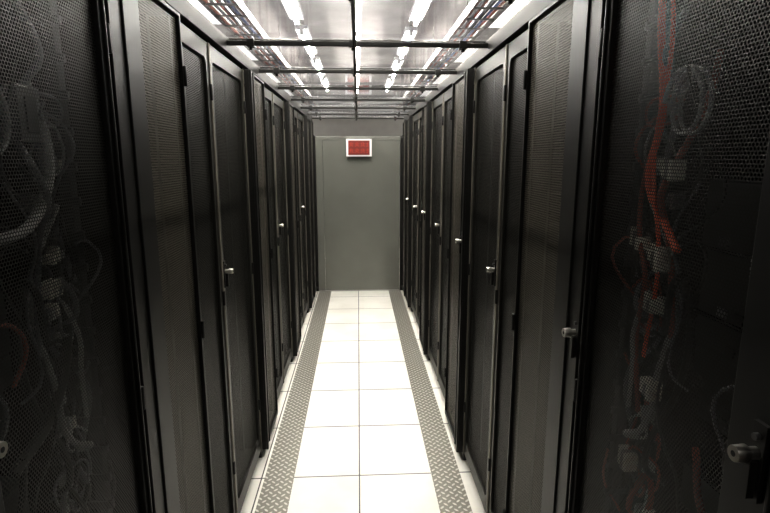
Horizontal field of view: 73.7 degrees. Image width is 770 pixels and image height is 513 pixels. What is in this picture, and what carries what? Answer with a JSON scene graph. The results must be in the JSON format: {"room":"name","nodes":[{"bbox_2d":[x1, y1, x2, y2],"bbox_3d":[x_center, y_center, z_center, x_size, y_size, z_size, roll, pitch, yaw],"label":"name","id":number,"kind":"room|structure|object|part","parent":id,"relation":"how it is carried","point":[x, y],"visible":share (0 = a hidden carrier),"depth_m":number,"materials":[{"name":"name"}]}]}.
{"room":"server room","nodes":[
{"label":"server room","id":0,"kind":"room"},
{"bbox_2d":[213,0,499,98],"bbox_3d":[-0.271,-2.412,4.878,5.800,0.100,15.500,-1,11,-3],"label":"ceiling","id":1,"kind":"structure","parent":0,"point":[325,19],"depth_m":5.73,"materials":[{"name":"tile"}]},
{"bbox_2d":[187,0,241,24],"bbox_3d":[-1.767,-2.321,4.765,0.600,0.033,1.200,-1,11,-3],"label":"ceiling light panel","id":2,"kind":"object","parent":1,"relation":"attached to","point":[195,3],"depth_m":4.91,"materials":[{"name":"white plastic"}]},
{"bbox_2d":[198,0,302,84],"bbox_3d":[-1.246,-2.275,5.362,0.252,0.350,13.500,-1,11,-3],"label":"cable tray","id":3,"kind":"object","parent":1,"relation":"hanging from","point":[211,6],"visible":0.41,"depth_m":4.37,"materials":[{"name":"silver metal"}]},
{"bbox_2d":[237,46,268,59],"bbox_3d":[-1.870,-2.696,6.727,0.600,0.033,1.200,-1,11,-3],"label":"ceiling light panel","id":4,"kind":"object","parent":1,"relation":"attached to","point":[242,48],"depth_m":6.75,"materials":[{"name":"white plastic"}]},
{"bbox_2d":[266,73,291,82],"bbox_3d":[-1.983,-3.107,8.885,0.600,0.033,1.200,-1,11,-3],"label":"ceiling light panel","id":5,"kind":"object","parent":1,"relation":"attached to","point":[270,75],"depth_m":8.84,"materials":[{"name":"white plastic"}]},
{"bbox_2d":[281,0,303,24],"bbox_3d":[-0.782,-2.124,4.141,0.120,0.190,1.240,-1,11,-3],"label":"light","id":6,"kind":"object","parent":1,"relation":"hanging from","point":[293,8],"visible":1,"depth_m":4.43,"materials":[{"name":"white plastic"}]},
{"bbox_2d":[295,20,311,38],"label":"light","id":7,"kind":"object","parent":1,"relation":"hanging from","point":[303,31],"depth_m":5.20,"materials":[{"name":"white plastic"}]},
{"bbox_2d":[304,46,316,57],"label":"light","id":8,"kind":"object","parent":1,"relation":"hanging from","point":[310,50],"depth_m":6.12,"materials":[{"name":"white plastic"}]},
{"bbox_2d":[310,56,324,77],"bbox_3d":[-0.947,-2.722,7.280,0.120,0.190,1.240,-1,11,-3],"label":"light","id":9,"kind":"object","parent":1,"relation":"hanging from","point":[316,62],"visible":0.89,"depth_m":6.95,"materials":[{"name":"white"}]},
{"bbox_2d":[319,75,330,86],"bbox_3d":[-1.030,-3.022,8.850,0.120,0.190,1.240,-1,11,-3],"label":"light","id":10,"kind":"object","parent":1,"relation":"hanging from","point":[324,80],"visible":0.58,"depth_m":8.48,"materials":[{"name":"white"}]},
{"bbox_2d":[356,47,359,64],"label":"light","id":11,"kind":"object","parent":1,"relation":"hanging from","point":[358,48],"depth_m":4.62,"materials":[{"name":"white plastic"}]},
{"bbox_2d":[356,0,360,32],"bbox_3d":[-0.173,-1.756,3.071,0.060,0.510,1.240,-1,11,-3],"label":"light","id":12,"kind":"object","parent":1,"relation":"hanging from","point":[358,2],"visible":0.67,"depth_m":3.36,"materials":[{"name":"white plastic"}]},
{"bbox_2d":[356,26,360,39],"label":"light","id":13,"kind":"object","parent":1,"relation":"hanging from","point":[358,36],"depth_m":3.91,"materials":[{"name":"white plastic"}]},
{"bbox_2d":[357,60,359,83],"bbox_3d":[-0.307,-2.243,5.621,0.060,0.510,1.240,-1,11,-3],"label":"light","id":14,"kind":"object","parent":1,"relation":"hanging from","point":[358,66],"visible":0.24,"depth_m":5.88,"materials":[{"name":"white"}]},
{"bbox_2d":[385,75,394,85],"bbox_3d":[0.069,-3.032,8.905,0.120,0.190,1.240,-1,11,-3],"label":"light","id":15,"kind":"object","parent":1,"relation":"hanging from","point":[389,81],"visible":0.53,"depth_m":8.47,"materials":[{"name":"white"}]},
{"bbox_2d":[389,55,403,78],"bbox_3d":[0.152,-2.733,7.336,0.120,0.190,1.240,-1,11,-3],"label":"light","id":16,"kind":"object","parent":1,"relation":"hanging from","point":[397,62],"visible":0.75,"depth_m":6.93,"materials":[{"name":"white"}]},
{"bbox_2d":[396,47,408,58],"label":"light","id":17,"kind":"object","parent":1,"relation":"hanging from","point":[400,51],"depth_m":6.17,"materials":[{"name":"white plastic"}]},
{"bbox_2d":[401,21,416,39],"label":"light","id":18,"kind":"object","parent":1,"relation":"hanging from","point":[409,32],"depth_m":5.24,"materials":[{"name":"white plastic"}]},
{"bbox_2d":[409,0,430,26],"bbox_3d":[0.317,-2.134,4.197,0.120,0.190,1.240,-1,11,-3],"label":"light","id":19,"kind":"object","parent":1,"relation":"hanging from","point":[419,8],"visible":1,"depth_m":4.46,"materials":[{"name":"white plastic"}]},
{"bbox_2d":[423,74,448,83],"bbox_3d":[1.013,-3.136,9.037,0.600,0.033,1.200,-1,11,-3],"label":"ceiling light panel","id":20,"kind":"object","parent":1,"relation":"attached to","point":[443,76],"depth_m":8.95,"materials":[{"name":"white plastic"}]},
{"bbox_2d":[410,0,514,85],"bbox_3d":[0.652,-2.293,5.458,0.252,0.350,13.500,-1,11,-3],"label":"cable tray","id":21,"kind":"object","parent":1,"relation":"hanging from","point":[449,56],"visible":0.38,"depth_m":4.42,"materials":[{"name":"silver metal"}]},
{"bbox_2d":[452,48,477,61],"bbox_3d":[1.126,-2.725,6.879,0.600,0.033,1.200,-1,11,-3],"label":"ceiling light panel","id":22,"kind":"object","parent":1,"relation":"attached to","point":[468,52],"depth_m":6.88,"materials":[{"name":"white plastic"}]},
{"bbox_2d":[469,0,530,27],"bbox_3d":[1.229,-2.351,4.917,0.600,0.033,1.200,-1,11,-3],"label":"ceiling light panel","id":23,"kind":"object","parent":1,"relation":"attached to","point":[517,5],"depth_m":4.94,"materials":[{"name":"white plastic"}]},
{"bbox_2d":[280,86,435,116],"bbox_3d":[-0.213,-1.363,4.077,1.275,0.001,6.380,-1,11,-3],"label":"roof","id":24,"kind":"structure","parent":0,"point":[325,94],"depth_m":5.26,"materials":[{"name":"grey metal"}]},
{"bbox_2d":[311,101,404,235],"bbox_3d":[-0.674,-2.177,12.852,5.800,3.350,0.100,-1,11,-3],"label":"wall","id":25,"kind":"structure","parent":0,"point":[325,127],"depth_m":12.62,"materials":[{"name":"paint"}]},
{"bbox_2d":[240,236,484,512],"bbox_3d":[-0.271,0.953,5.519,5.800,0.050,15.500,-1,11,-3],"label":"floor","id":26,"kind":"structure","parent":0,"point":[362,448],"depth_m":3.77,"materials":[{"name":"tile"}]},
{"bbox_2d":[0,0,152,512],"bbox_3d":[-1.154,0.518,1.100,1.066,2.460,0.677,-1,11,-3],"label":"rack","id":27,"kind":"object","parent":26,"relation":"on","point":[73,437],"visible":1,"depth_m":1.21,"materials":[{"name":"black metal"}]},
{"bbox_3d":[-0.631,0.322,0.818,0.046,0.130,0.029,-1,11,-3],"label":"swing handle","id":28,"kind":"part","parent":27,"relation":"part of","materials":[{"name":"black"}]},
{"bbox_2d":[104,0,214,512],"bbox_3d":[-1.209,0.400,1.721,1.032,2.460,0.587,-1,11,-3],"label":"rack","id":29,"kind":"object","parent":26,"relation":"on","point":[141,58],"visible":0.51,"depth_m":1.67,"materials":[{"name":"black metal"}]},
{"bbox_3d":[-0.725,0.345,1.841,0.001,2.353,0.362,-1,11,-3],"label":"perforated panel","id":30,"kind":"part","parent":29,"relation":"part of","materials":[{"name":"black metal"}]},
{"bbox_2d":[170,16,236,512],"bbox_3d":[-1.272,0.302,2.235,1.031,2.460,0.457,-1,11,-3],"label":"rack","id":31,"kind":"object","parent":26,"relation":"on","point":[196,57],"visible":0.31,"depth_m":2.35,"materials":[{"name":"black metal"}]},
{"bbox_3d":[-0.782,0.265,2.255,0.001,2.235,0.369,-1,11,-3],"label":"perforated panel","id":32,"kind":"part","parent":31,"relation":"part of","materials":[{"name":"black metal"}]},
{"bbox_2d":[209,43,261,512],"bbox_3d":[-1.284,0.194,2.800,1.066,2.460,0.687,-1,11,-3],"label":"rack","id":33,"kind":"object","parent":26,"relation":"on","point":[227,79],"visible":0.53,"depth_m":2.96,"materials":[{"name":"black metal"}]},
{"bbox_3d":[-0.758,0.085,2.489,0.046,0.130,0.029,-1,11,-3],"label":"swing handle","id":34,"kind":"part","parent":33,"relation":"part of","materials":[{"name":"black"}]},
{"bbox_2d":[239,67,277,457],"bbox_3d":[-1.297,0.082,3.384,1.032,2.460,0.497,-1,11,-3],"label":"rack","id":35,"kind":"object","parent":26,"relation":"on","point":[254,125],"visible":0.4,"depth_m":3.35,"materials":[{"name":"black metal"}]},
{"bbox_3d":[-0.811,0.034,3.470,0.001,2.353,0.342,-1,11,-3],"label":"perforated panel","id":36,"kind":"part","parent":35,"relation":"part of","materials":[{"name":"black metal"}]},
{"bbox_2d":[259,85,283,411],"bbox_3d":[-1.359,-0.014,3.888,1.031,2.460,0.527,-1,11,-3],"label":"rack","id":37,"kind":"object","parent":26,"relation":"on","point":[268,94],"visible":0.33,"depth_m":4.07,"materials":[{"name":"black metal"}]},
{"bbox_3d":[-0.869,-0.051,3.908,0.001,2.235,0.439,-1,11,-3],"label":"perforated panel","id":38,"kind":"part","parent":37,"relation":"part of","materials":[{"name":"black metal"}]},
{"bbox_2d":[268,94,292,379],"bbox_3d":[-1.370,-0.120,4.443,1.066,2.460,0.597,-1,11,-3],"label":"rack","id":39,"kind":"object","parent":26,"relation":"on","point":[278,104],"visible":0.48,"depth_m":4.62,"materials":[{"name":"black metal"}]},
{"bbox_3d":[-0.847,-0.238,4.181,0.046,0.130,0.029,-1,11,-3],"label":"swing handle","id":40,"kind":"part","parent":39,"relation":"part of","materials":[{"name":"black"}]},
{"bbox_3d":[-0.898,-0.156,4.462,0.001,2.235,0.509,-1,11,-3],"label":"perforated panel","id":41,"kind":"part","parent":39,"relation":"part of","materials":[{"name":"black metal"}]},
{"bbox_2d":[280,99,301,361],"bbox_3d":[-1.381,-0.223,4.983,1.032,2.460,0.497,-1,11,-3],"label":"rack","id":42,"kind":"object","parent":26,"relation":"on","point":[288,113],"visible":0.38,"depth_m":4.92,"materials":[{"name":"black metal"}]},
{"bbox_3d":[-0.895,-0.271,5.069,0.001,2.353,0.342,-1,11,-3],"label":"perforated panel","id":43,"kind":"part","parent":42,"relation":"part of","materials":[{"name":"black metal"}]},
{"bbox_2d":[255,291,330,512],"bbox_3d":[-0.697,1.215,3.997,0.180,0.006,7.460,-1,11,-3],"label":"strip","id":44,"kind":"object","parent":26,"relation":"on","point":[275,494],"visible":1,"depth_m":3.80,"materials":[{"name":"silver metal"}]},
{"bbox_2d":[290,107,303,335],"bbox_3d":[-1.443,-0.321,5.496,1.031,2.460,0.547,-1,11,-3],"label":"rack","id":45,"kind":"object","parent":26,"relation":"on","point":[295,112],"visible":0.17,"depth_m":5.71,"materials":[{"name":"black metal"}]},
{"bbox_3d":[-0.954,-0.357,5.516,0.001,2.235,0.459,-1,11,-3],"label":"perforated panel","id":46,"kind":"part","parent":45,"relation":"part of","materials":[{"name":"black metal"}]},
{"bbox_2d":[298,113,308,318],"bbox_3d":[-1.455,-0.426,6.051,1.066,2.460,0.577,-1,11,-3],"label":"rack","id":47,"kind":"object","parent":26,"relation":"on","point":[300,117],"visible":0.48,"depth_m":6.24,"materials":[{"name":"black metal"}]},
{"bbox_3d":[-0.983,-0.463,6.071,0.001,2.235,0.489,-1,11,-3],"label":"perforated panel","id":48,"kind":"part","parent":47,"relation":"part of","materials":[{"name":"black metal"}]},
{"bbox_2d":[300,115,314,312],"bbox_3d":[-1.466,-0.530,6.592,1.032,2.460,0.517,-1,11,-3],"label":"rack","id":49,"kind":"object","parent":26,"relation":"on","point":[306,121],"visible":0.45,"depth_m":6.50,"materials":[{"name":"black metal"}]},
{"bbox_3d":[-0.980,-0.578,6.677,0.001,2.353,0.362,-1,11,-3],"label":"perforated panel","id":50,"kind":"part","parent":49,"relation":"part of","materials":[{"name":"black metal"}]},
{"bbox_2d":[307,119,317,296],"bbox_3d":[-1.493,-0.629,7.112,1.032,2.460,0.537,-1,11,-3],"label":"rack","id":51,"kind":"object","parent":26,"relation":"on","point":[315,264],"visible":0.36,"depth_m":7.24,"materials":[{"name":"black metal"}]},
{"bbox_3d":[-1.007,-0.677,7.197,0.001,2.353,0.382,-1,11,-3],"label":"perforated panel","id":52,"kind":"part","parent":51,"relation":"part of","materials":[{"name":"black metal"}]},
{"bbox_2d":[314,136,402,290],"bbox_3d":[-0.376,-0.599,7.491,1.300,2.260,0.060,-1,11,-3],"label":"wall","id":53,"kind":"structure","parent":26,"relation":"on","point":[358,202],"depth_m":7.48,"materials":[{"name":"grey paint"}]},
{"bbox_2d":[346,139,371,155],"bbox_3d":[-0.368,-1.536,7.254,0.360,0.240,0.087,-1,11,-3],"label":"display sign","id":54,"kind":"object","parent":53,"relation":"attached to","point":[354,147],"visible":1,"depth_m":7.21,"materials":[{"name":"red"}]},
{"bbox_2d":[401,120,408,295],"bbox_3d":[0.767,-0.651,7.227,1.032,2.460,0.537,-1,11,-3],"label":"rack","id":55,"kind":"object","parent":26,"relation":"on","point":[403,204],"visible":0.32,"depth_m":7.28,"materials":[{"name":"black metal"}]},
{"bbox_3d":[0.272,-0.668,7.197,0.040,2.385,0.537,-1,11,-3],"label":"door frame","id":56,"kind":"part","parent":55,"relation":"part of","materials":[{"name":"black metal"}]},
{"bbox_3d":[0.274,-0.690,7.262,0.001,2.353,0.382,-1,11,-3],"label":"perforated panel","id":57,"kind":"part","parent":55,"relation":"part of","materials":[{"name":"black metal"}]},
{"bbox_2d":[404,115,415,311],"bbox_3d":[0.778,-0.548,6.691,1.066,2.460,0.547,-1,11,-3],"label":"rack","id":58,"kind":"object","parent":26,"relation":"on","point":[408,208],"visible":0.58,"depth_m":6.55,"materials":[{"name":"black metal"}]},
{"bbox_3d":[0.302,-0.588,6.728,0.001,2.353,0.392,-1,11,-3],"label":"perforated panel","id":59,"kind":"part","parent":58,"relation":"part of","materials":[{"name":"black metal"}]},
{"bbox_2d":[411,112,418,318],"bbox_3d":[0.843,-0.441,6.129,1.066,2.460,0.597,-1,11,-3],"label":"rack","id":60,"kind":"object","parent":26,"relation":"on","point":[415,117],"visible":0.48,"depth_m":6.28,"materials":[{"name":"black metal"}]},
{"bbox_3d":[0.370,-0.469,6.100,0.001,2.235,0.509,-1,11,-3],"label":"perforated panel","id":61,"kind":"part","parent":60,"relation":"part of","materials":[{"name":"black metal"}]},
{"bbox_2d":[416,110,425,335],"bbox_3d":[0.890,-0.334,5.566,1.031,2.460,0.547,-1,11,-3],"label":"rack","id":62,"kind":"object","parent":26,"relation":"on","point":[420,112],"visible":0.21,"depth_m":5.73,"materials":[{"name":"black metal"}]},
{"bbox_3d":[0.400,-0.361,5.536,0.001,2.235,0.459,-1,11,-3],"label":"perforated panel","id":63,"kind":"part","parent":62,"relation":"part of","materials":[{"name":"black metal"}]},
{"bbox_2d":[419,100,436,359],"bbox_3d":[0.864,-0.237,5.058,1.066,2.460,0.477,-1,11,-3],"label":"rack","id":64,"kind":"object","parent":26,"relation":"on","point":[426,134],"visible":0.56,"depth_m":4.94,"materials":[{"name":"black metal"}]},
{"bbox_3d":[0.388,-0.276,5.094,0.001,2.353,0.322,-1,11,-3],"label":"perforated panel","id":65,"kind":"part","parent":64,"relation":"part of","materials":[{"name":"black metal"}]},
{"bbox_2d":[389,290,472,512],"bbox_3d":[0.337,1.205,4.050,0.180,0.006,7.460,-1,11,-3],"label":"strip","id":66,"kind":"object","parent":26,"relation":"on","point":[451,495],"visible":1,"depth_m":3.79,"materials":[{"name":"silver metal"}]},
{"bbox_2d":[428,94,442,376],"bbox_3d":[0.927,-0.136,4.530,1.066,2.460,0.597,-1,11,-3],"label":"rack","id":67,"kind":"object","parent":26,"relation":"on","point":[437,104],"visible":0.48,"depth_m":4.65,"materials":[{"name":"black metal"}]},
{"bbox_3d":[0.455,-0.164,4.501,0.001,2.235,0.509,-1,11,-3],"label":"perforated panel","id":68,"kind":"part","parent":67,"relation":"part of","materials":[{"name":"black metal"}]},
{"bbox_3d":[0.431,-0.244,4.217,0.046,0.130,0.029,-1,11,-3],"label":"swing handle","id":69,"kind":"part","parent":67,"relation":"part of","materials":[{"name":"black"}]},
{"bbox_2d":[437,84,457,403],"bbox_3d":[0.975,-0.028,3.962,1.031,2.460,0.557,-1,11,-3],"label":"rack","id":70,"kind":"object","parent":26,"relation":"on","point":[447,96],"visible":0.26,"depth_m":4.10,"materials":[{"name":"black metal"}]},
{"bbox_3d":[0.485,-0.055,3.932,0.001,2.235,0.469,-1,11,-3],"label":"perforated panel","id":71,"kind":"part","parent":70,"relation":"part of","materials":[{"name":"black metal"}]},
{"bbox_2d":[444,66,478,459],"bbox_3d":[0.950,0.076,3.420,1.066,2.460,0.537,-1,11,-3],"label":"rack","id":72,"kind":"object","parent":26,"relation":"on","point":[454,413],"visible":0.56,"depth_m":3.34,"materials":[{"name":"black metal"}]},
{"bbox_3d":[0.475,0.036,3.456,0.001,2.353,0.382,-1,11,-3],"label":"perforated panel","id":73,"kind":"part","parent":72,"relation":"part of","materials":[{"name":"black metal"}]},
{"bbox_3d":[0.452,-0.079,3.138,0.046,0.130,0.029,-1,11,-3],"label":"swing handle","id":74,"kind":"part","parent":72,"relation":"part of","materials":[{"name":"black"}]},
{"bbox_2d":[463,44,506,512],"bbox_3d":[1.016,0.185,2.848,1.066,2.460,0.627,-1,11,-3],"label":"rack","id":75,"kind":"object","parent":26,"relation":"on","point":[488,103],"visible":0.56,"depth_m":2.94,"materials":[{"name":"black metal"}]},
{"bbox_3d":[0.520,0.079,2.520,0.046,0.130,0.029,-1,11,-3],"label":"swing handle","id":76,"kind":"part","parent":75,"relation":"part of","materials":[{"name":"black"}]},
{"bbox_2d":[487,23,537,512],"bbox_3d":[1.060,0.280,2.348,1.031,2.460,0.387,-1,11,-3],"label":"rack","id":77,"kind":"object","parent":26,"relation":"on","point":[516,50],"visible":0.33,"depth_m":2.40,"materials":[{"name":"black metal"}]},
{"bbox_3d":[0.570,0.253,2.318,0.001,2.235,0.299,-1,11,-3],"label":"perforated panel","id":78,"kind":"part","parent":77,"relation":"part of","materials":[{"name":"black metal"}]},
{"bbox_2d":[502,0,605,512],"bbox_3d":[1.033,0.376,1.843,1.066,2.460,0.632,-1,11,-3],"label":"rack","id":79,"kind":"object","parent":26,"relation":"on","point":[568,62],"visible":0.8,"depth_m":1.75,"materials":[{"name":"black metal"}]},
{"bbox_3d":[0.556,0.331,1.913,0.001,2.353,0.407,-1,11,-3],"label":"perforated panel","id":80,"kind":"part","parent":79,"relation":"part of","materials":[{"name":"black metal"}]},
{"bbox_3d":[0.539,0.235,1.490,0.046,0.130,0.029,-1,11,-3],"label":"swing handle","id":81,"kind":"part","parent":79,"relation":"part of","materials":[{"name":"black"}]},
{"bbox_2d":[568,0,769,512],"bbox_3d":[1.063,0.502,1.183,1.066,2.460,0.707,-1,11,-3],"label":"rack","id":82,"kind":"object","parent":26,"relation":"on","point":[671,397],"visible":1,"depth_m":1.20,"materials":[{"name":"black metal"}]},
{"bbox_2d":[163,0,553,120],"bbox_3d":[-0.190,-1.257,3.642,1.415,0.075,7.435,-1,11,-3],"label":"grid","id":83,"kind":"object","parent":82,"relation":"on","point":[190,16],"visible":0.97,"depth_m":2.63,"materials":[{"name":"black metal"}]},
{"bbox_3d":[0.570,0.324,0.810,0.046,0.130,0.029,-1,11,-3],"label":"swing handle","id":84,"kind":"part","parent":82,"relation":"part of","materials":[{"name":"black"}]}
]}

